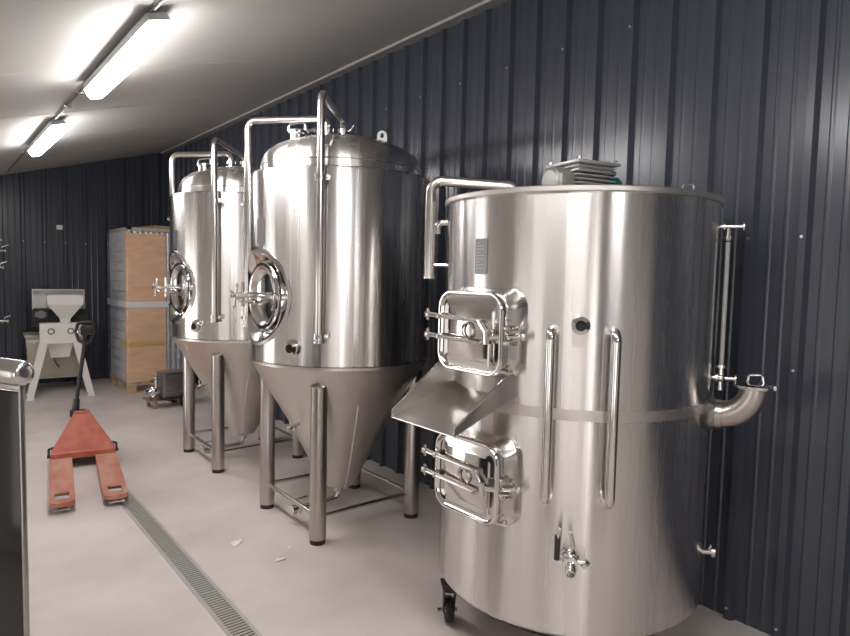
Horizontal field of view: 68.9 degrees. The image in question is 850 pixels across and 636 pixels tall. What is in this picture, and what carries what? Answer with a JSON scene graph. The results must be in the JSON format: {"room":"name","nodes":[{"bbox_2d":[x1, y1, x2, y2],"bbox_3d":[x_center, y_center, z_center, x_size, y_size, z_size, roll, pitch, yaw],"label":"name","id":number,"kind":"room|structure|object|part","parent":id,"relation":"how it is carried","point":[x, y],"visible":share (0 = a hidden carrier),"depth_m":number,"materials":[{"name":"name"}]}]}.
{"room":"processing plant","nodes":[
{"label":"processing plant","id":0,"kind":"room"},
{"bbox_2d":[0,153,170,384],"bbox_3d":[-6.095,-0.813,8.134,5.350,3.530,0.102,-2,5,-39],"label":"wall","id":1,"kind":"structure","parent":0,"point":[90,200],"depth_m":8.92,"materials":[{"name":"black metal"}]},
{"bbox_2d":[56,225,62,229],"bbox_3d":[-5.171,-1.282,8.770,0.075,0.062,0.050,-2,5,-39],"label":"junction box","id":2,"kind":"object","parent":1,"relation":"attached to","point":[58,227],"visible":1,"depth_m":8.76,"materials":[{"name":"white plastic"}]},
{"bbox_2d":[0,0,484,174],"bbox_3d":[-1.706,-1.379,2.741,5.450,1.659,13.780,-2,5,-39],"label":"ceiling","id":3,"kind":"structure","parent":0,"point":[220,61],"depth_m":4.17,"materials":[{"name":"grey paint"}]},
{"bbox_2d":[27,120,66,155],"bbox_3d":[-3.461,-1.637,5.650,0.120,0.144,1.470,-2,5,-39],"label":"ceiling lamp","id":4,"kind":"object","parent":3,"relation":"attached to","point":[53,130],"visible":1,"depth_m":5.39,"materials":[{"name":"grey plastic"}]},
{"bbox_2d":[7,0,164,171],"bbox_3d":[-1.210,-1.428,2.816,0.050,0.026,13.080,-2,5,-39],"label":"conduit","id":5,"kind":"object","parent":3,"relation":"attached to","point":[154,8],"visible":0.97,"depth_m":4.44,"materials":[{"name":"grey metal"}]},
{"bbox_2d":[83,13,170,98],"bbox_3d":[-1.711,-1.448,3.485,0.120,0.144,1.490,-2,5,-39],"label":"ceiling lamp","id":6,"kind":"object","parent":3,"relation":"attached to","point":[152,29],"visible":1,"depth_m":3.24,"materials":[{"name":"white glowing plastic diffuser"},{"name":"white painted metal"}]},
{"bbox_2d":[0,378,770,635],"bbox_3d":[-1.809,1.464,2.905,5.950,0.100,14.380,-2,5,-39],"label":"floor","id":7,"kind":"structure","parent":0,"point":[93,571],"depth_m":3.72,"materials":[{"name":"grey concrete"}]},
{"bbox_2d":[0,245,10,323],"bbox_3d":[-5.577,-0.112,8.175,0.190,2.150,0.070,-2,5,-39],"label":"pipe","id":8,"kind":"object","parent":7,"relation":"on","point":[1,249],"visible":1,"depth_m":8.14,"materials":[{"name":"silver metal"}]},
{"bbox_2d":[0,357,34,635],"bbox_3d":[-1.528,0.789,1.950,0.916,1.390,0.340,3,4,25],"label":"stand","id":9,"kind":"object","parent":7,"relation":"on","point":[14,374],"visible":1,"depth_m":1.75,"materials":[{"name":"silver metal"}]},
{"bbox_3d":[-1.491,0.806,1.933,0.780,1.240,0.012,3,4,25],"label":"panel","id":10,"kind":"part","parent":9,"relation":"part of","materials":[{"name":"black"}]},
{"bbox_3d":[-1.477,0.175,1.890,0.800,0.014,0.016,3,4,25],"label":"edge trim","id":11,"kind":"part","parent":9,"relation":"part of","materials":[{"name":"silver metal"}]},
{"bbox_3d":[-1.134,0.841,1.764,0.008,1.310,0.014,3,4,25],"label":"edge trim","id":12,"kind":"part","parent":9,"relation":"part of","materials":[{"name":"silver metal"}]},
{"bbox_2d":[23,331,82,384],"bbox_3d":[-5.008,0.581,8.396,0.700,0.758,0.426,-1,5,-35],"label":"bin","id":13,"kind":"object","parent":7,"relation":"on","point":[57,367],"visible":0.29,"depth_m":8.25,"materials":[{"name":"beige plastic"}]},
{"bbox_2d":[26,289,94,400],"bbox_3d":[-4.682,0.318,7.952,0.755,1.363,0.410,-1,5,-33],"label":"mill","id":14,"kind":"object","parent":7,"relation":"on","point":[56,313],"visible":0.93,"depth_m":7.85,"materials":[{"name":"white metal"}]},
{"bbox_2d":[26,339,39,343],"bbox_3d":[-4.936,0.296,7.827,0.170,0.041,0.200,-1,5,-33],"label":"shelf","id":15,"kind":"object","parent":14,"relation":"attached to","point":[27,340],"depth_m":7.76,"materials":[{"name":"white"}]},
{"bbox_3d":[-4.961,0.629,7.933,0.245,0.708,0.050,-1,4,-26],"label":"leg","id":16,"kind":"part","parent":14,"relation":"part of","materials":[{"name":"white metal"}]},
{"bbox_3d":[-4.811,0.648,7.700,0.245,0.708,0.050,-2,5,-40],"label":"leg","id":17,"kind":"part","parent":14,"relation":"part of","materials":[{"name":"white metal"}]},
{"bbox_3d":[-4.703,0.397,7.987,0.300,0.200,0.240,-1,5,-33],"label":"discharge spout","id":18,"kind":"part","parent":14,"relation":"part of","materials":[{"name":"white metal"}]},
{"bbox_3d":[-4.390,0.639,7.971,0.240,0.708,0.060,-1,5,-33],"label":"leg","id":19,"kind":"part","parent":14,"relation":"part of","materials":[{"name":"white metal"}]},
{"bbox_2d":[47,321,127,511],"bbox_3d":[-2.678,0.668,4.873,0.524,1.178,1.639,-1,5,-31],"label":"truck","id":20,"kind":"object","parent":7,"relation":"on","point":[82,439],"visible":1,"depth_m":5.14,"materials":[{"name":"red paint"}]},
{"bbox_3d":[-3.089,1.109,5.113,0.050,0.073,0.134,1,4,-10],"label":"lift rod","id":21,"kind":"part","parent":20,"relation":"part of","materials":[{"name":"black metal"}]},
{"bbox_3d":[-2.486,1.238,4.247,0.084,0.012,0.075,-1,5,-31],"label":"roller plate","id":22,"kind":"part","parent":20,"relation":"part of","materials":[{"name":"grey metal"}]},
{"bbox_3d":[-2.206,1.232,4.414,0.084,0.012,0.075,-1,5,-31],"label":"roller plate","id":23,"kind":"part","parent":20,"relation":"part of","materials":[{"name":"grey metal"}]},
{"bbox_3d":[-2.680,1.102,5.356,0.134,0.073,0.050,4,5,38],"label":"lift rod","id":24,"kind":"part","parent":20,"relation":"part of","materials":[{"name":"black metal"}]},
{"bbox_2d":[107,227,182,393],"bbox_3d":[-3.913,-0.134,8.746,0.812,2.190,1.052,-2,5,-39],"label":"stacked boxes","id":25,"kind":"object","parent":7,"relation":"on","point":[142,344],"visible":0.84,"depth_m":8.30,"materials":[{"name":"clear plastic film"},{"name":"pale pine"},{"name":"brown cardboard"}]},
{"bbox_3d":[-3.889,-1.204,8.672,0.760,0.044,1.000,-2,5,-39],"label":"frame","id":26,"kind":"part","parent":25,"relation":"part of","materials":[{"name":"beige"}]},
{"bbox_2d":[139,225,169,228],"bbox_3d":[-3.730,-1.264,8.828,0.530,0.055,0.460,5,5,43],"label":"crate","id":27,"kind":"object","parent":25,"relation":"on","point":[154,226],"visible":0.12,"depth_m":8.57,"materials":[{"name":"brown wood"}]},
{"bbox_2d":[143,369,182,408],"bbox_3d":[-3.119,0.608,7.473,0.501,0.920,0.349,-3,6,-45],"label":"pump","id":28,"kind":"object","parent":7,"relation":"on","point":[168,384],"visible":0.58,"depth_m":7.41,"materials":[{"name":"grey metal"}]},
{"bbox_3d":[-3.140,1.008,7.498,0.440,0.108,0.280,-3,6,-45],"label":"frame","id":29,"kind":"part","parent":28,"relation":"part of","materials":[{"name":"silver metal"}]},
{"bbox_3d":[-3.086,0.794,7.533,0.290,0.311,0.240,-3,6,-45],"label":"motor","id":30,"kind":"part","parent":28,"relation":"part of","materials":[{"name":"grey metal"}]},
{"bbox_2d":[119,488,262,635],"bbox_3d":[-1.110,1.409,3.175,0.126,0.006,3.738,-2,5,-39],"label":"floor drain","id":31,"kind":"object","parent":7,"relation":"on","point":[230,619],"visible":0.91,"depth_m":3.36,"materials":[{"name":"grey metal"}]},
{"bbox_2d":[152,137,302,473],"bbox_3d":[-1.680,-0.108,5.463,1.360,2.688,1.200,-2,5,-39],"label":"fermenter","id":32,"kind":"object","parent":7,"relation":"on","point":[206,256],"visible":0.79,"depth_m":5.00,"materials":[{"name":"silver metal"}]},
{"bbox_3d":[-2.128,-0.248,5.089,0.200,0.154,0.154,-2,5,-39],"label":"spindle handle","id":33,"kind":"part","parent":32,"relation":"part of","materials":[{"name":"silver metal"}]},
{"bbox_3d":[-2.037,-0.640,5.060,0.006,0.150,0.084,-2,5,-44],"label":"name plate","id":34,"kind":"part","parent":32,"relation":"part of","materials":[{"name":"grey metal"}]},
{"bbox_3d":[-2.033,-0.251,5.165,0.057,0.420,0.420,-2,5,-39],"label":"manway door","id":35,"kind":"part","parent":32,"relation":"part of","materials":[{"name":"silver metal"}]},
{"bbox_3d":[-2.142,0.686,5.623,0.102,1.003,0.102,-2,5,-39],"label":"leg","id":36,"kind":"part","parent":32,"relation":"part of","materials":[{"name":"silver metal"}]},
{"bbox_3d":[-1.843,-1.310,5.174,0.121,0.061,0.016,1,4,0],"label":"handle","id":37,"kind":"part","parent":32,"relation":"part of","materials":[{"name":"silver metal"}]},
{"bbox_3d":[-1.690,0.734,5.064,0.102,1.003,0.102,-2,5,-39],"label":"leg","id":38,"kind":"part","parent":32,"relation":"part of","materials":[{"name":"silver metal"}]},
{"bbox_2d":[201,435,246,454],"bbox_3d":[-1.767,1.112,5.479,0.406,0.130,0.099,-2,5,-39],"label":"outlet","id":39,"kind":"object","parent":32,"relation":"attached to","point":[205,449],"depth_m":5.48,"materials":[{"name":"silver metal"}]},
{"bbox_3d":[-1.129,0.716,5.515,0.102,1.003,0.102,-2,5,-39],"label":"leg","id":40,"kind":"part","parent":32,"relation":"part of","materials":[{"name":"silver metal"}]},
{"bbox_2d":[230,539,241,546],"bbox_3d":[-1.144,1.362,3.767,0.055,0.008,0.104,3,4,22],"label":"paper scrap","id":41,"kind":"object","parent":7,"relation":"on","point":[234,543],"visible":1,"depth_m":3.76,"materials":[{"name":"white paper"}]},
{"bbox_2d":[230,90,429,545],"bbox_3d":[-0.636,0.005,4.164,1.360,2.688,1.200,-2,5,-39],"label":"fermenter","id":42,"kind":"object","parent":7,"relation":"on","point":[334,294],"visible":1,"depth_m":3.72,"materials":[{"name":"silver metal"}]},
{"bbox_3d":[-1.084,-0.135,3.790,0.200,0.154,0.154,-2,5,-39],"label":"spindle handle","id":43,"kind":"part","parent":42,"relation":"part of","materials":[{"name":"silver metal"}]},
{"bbox_3d":[-0.994,-0.527,3.761,0.006,0.150,0.084,-2,5,-44],"label":"name plate","id":44,"kind":"part","parent":42,"relation":"part of","materials":[{"name":"grey metal"}]},
{"bbox_3d":[-0.990,-0.138,3.866,0.057,0.420,0.420,-2,5,-39],"label":"manway door","id":45,"kind":"part","parent":42,"relation":"part of","materials":[{"name":"silver metal"}]},
{"bbox_3d":[-1.098,0.799,4.324,0.102,1.003,0.102,-2,5,-39],"label":"leg","id":46,"kind":"part","parent":42,"relation":"part of","materials":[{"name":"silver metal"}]},
{"bbox_3d":[-0.800,-1.197,3.875,0.121,0.061,0.016,1,4,0],"label":"handle","id":47,"kind":"part","parent":42,"relation":"part of","materials":[{"name":"silver metal"}]},
{"bbox_2d":[288,488,342,515],"bbox_3d":[-0.723,1.225,4.180,0.406,0.130,0.099,-2,5,-39],"label":"outlet","id":48,"kind":"object","parent":42,"relation":"attached to","point":[294,509],"depth_m":4.08,"materials":[{"name":"silver metal"}]},
{"bbox_3d":[-0.647,0.847,3.765,0.102,1.003,0.102,-2,5,-39],"label":"leg","id":49,"kind":"part","parent":42,"relation":"part of","materials":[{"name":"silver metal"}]},
{"bbox_3d":[-0.538,0.780,4.775,0.102,1.003,0.102,-2,5,-39],"label":"leg","id":50,"kind":"part","parent":42,"relation":"part of","materials":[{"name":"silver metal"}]},
{"bbox_3d":[-0.086,0.829,4.216,0.102,1.003,0.102,-2,5,-39],"label":"leg","id":51,"kind":"part","parent":42,"relation":"part of","materials":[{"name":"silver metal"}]},
{"bbox_2d":[392,176,778,635],"bbox_3d":[0.567,0.406,2.907,1.549,2.116,1.299,0,4,-15],"label":"tank","id":52,"kind":"object","parent":7,"relation":"on","point":[570,402],"visible":1,"depth_m":2.42,"materials":[{"name":"silver metal"}]},
{"bbox_3d":[0.174,0.650,2.549,0.042,0.335,0.378,-2,5,-39],"label":"door","id":53,"kind":"part","parent":52,"relation":"part of","materials":[{"name":"silver metal"}]},
{"bbox_3d":[0.188,0.056,2.508,0.042,0.335,0.378,-2,5,-39],"label":"door","id":54,"kind":"part","parent":52,"relation":"part of","materials":[{"name":"silver metal"}]},
{"bbox_3d":[0.230,-0.253,2.545,0.004,0.145,0.067,-2,5,-38],"label":"name plate","id":55,"kind":"part","parent":52,"relation":"part of","materials":[{"name":"grey metal"}]},
{"bbox_3d":[0.233,0.740,2.437,0.011,0.090,0.011,3,4,28],"label":"drop rod","id":56,"kind":"part","parent":52,"relation":"part of","materials":[{"name":"silver metal"}]},
{"bbox_3d":[0.246,0.145,2.396,0.011,0.090,0.011,3,4,28],"label":"drop rod","id":57,"kind":"part","parent":52,"relation":"part of","materials":[{"name":"silver metal"}]},
{"bbox_3d":[0.274,0.659,2.420,0.204,0.106,0.066,2,4,17],"label":"locking lever","id":58,"kind":"part","parent":52,"relation":"part of","materials":[{"name":"silver metal"}]},
{"bbox_3d":[0.288,0.065,2.379,0.204,0.106,0.066,2,4,17],"label":"locking lever","id":59,"kind":"part","parent":52,"relation":"part of","materials":[{"name":"silver metal"}]},
{"bbox_3d":[0.472,0.372,2.359,0.037,0.692,0.095,3,4,20],"label":"grab handle","id":60,"kind":"part","parent":52,"relation":"part of","materials":[{"name":"silver metal"}]},
{"bbox_3d":[0.513,0.858,2.350,0.043,0.134,0.031,0,4,-22],"label":"lever","id":61,"kind":"part","parent":52,"relation":"part of","materials":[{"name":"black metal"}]},
{"bbox_2d":[542,156,621,184],"bbox_3d":[0.739,-0.640,2.901,0.412,0.176,0.235,-1,4,-27],"label":"motor","id":62,"kind":"object","parent":52,"relation":"on","point":[575,171],"visible":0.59,"depth_m":2.80,"materials":[{"name":"grey paint"}]},
{"bbox_3d":[0.605,-0.620,2.823,0.102,0.140,0.160,-1,4,-27],"label":"flange motor","id":63,"kind":"part","parent":62,"relation":"part of","materials":[{"name":"grey metal"}]},
{"bbox_3d":[0.735,-0.702,2.894,0.250,0.049,0.235,-1,4,-27],"label":"plate","id":64,"kind":"part","parent":62,"relation":"part of","materials":[{"name":"silver metal"}]},
{"bbox_3d":[0.868,-0.628,2.967,0.122,0.142,0.124,-1,4,-27],"label":"motor","id":65,"kind":"part","parent":62,"relation":"part of","materials":[{"name":"teal paint"}]},
{"bbox_3d":[0.717,-0.529,2.905,1.244,0.036,1.244,-2,5,-39],"label":"lid","id":66,"kind":"part","parent":52,"relation":"part of","materials":[{"name":"grey metal"}]},
{"bbox_3d":[0.695,0.380,2.319,0.037,0.692,0.095,1,4,0],"label":"grab handle","id":67,"kind":"part","parent":52,"relation":"part of","materials":[{"name":"silver metal"}]},
{"bbox_3d":[1.064,-0.524,2.504,0.056,0.042,0.012,1,4,0],"label":"lid handle","id":68,"kind":"part","parent":52,"relation":"part of","materials":[{"name":"silver metal"}]},
{"bbox_3d":[1.345,0.245,2.520,0.068,0.041,0.011,4,5,34],"label":"handle","id":69,"kind":"part","parent":52,"relation":"part of","materials":[{"name":"silver metal"}]},
{"bbox_2d":[171,0,849,635],"bbox_3d":[0.322,-0.431,4.462,0.102,3.560,13.780,-2,5,-39],"label":"wall","id":70,"kind":"structure","parent":0,"point":[746,103],"depth_m":3.02,"materials":[{"name":"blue metal"}]},
{"bbox_2d":[161,0,507,153],"bbox_3d":[0.294,-2.107,4.294,0.150,0.063,13.780,-2,5,-39],"label":"trim","id":71,"kind":"structure","parent":70,"relation":"attached to","point":[478,8],"depth_m":5.25,"materials":[{"name":"grey metal"}]}
]}

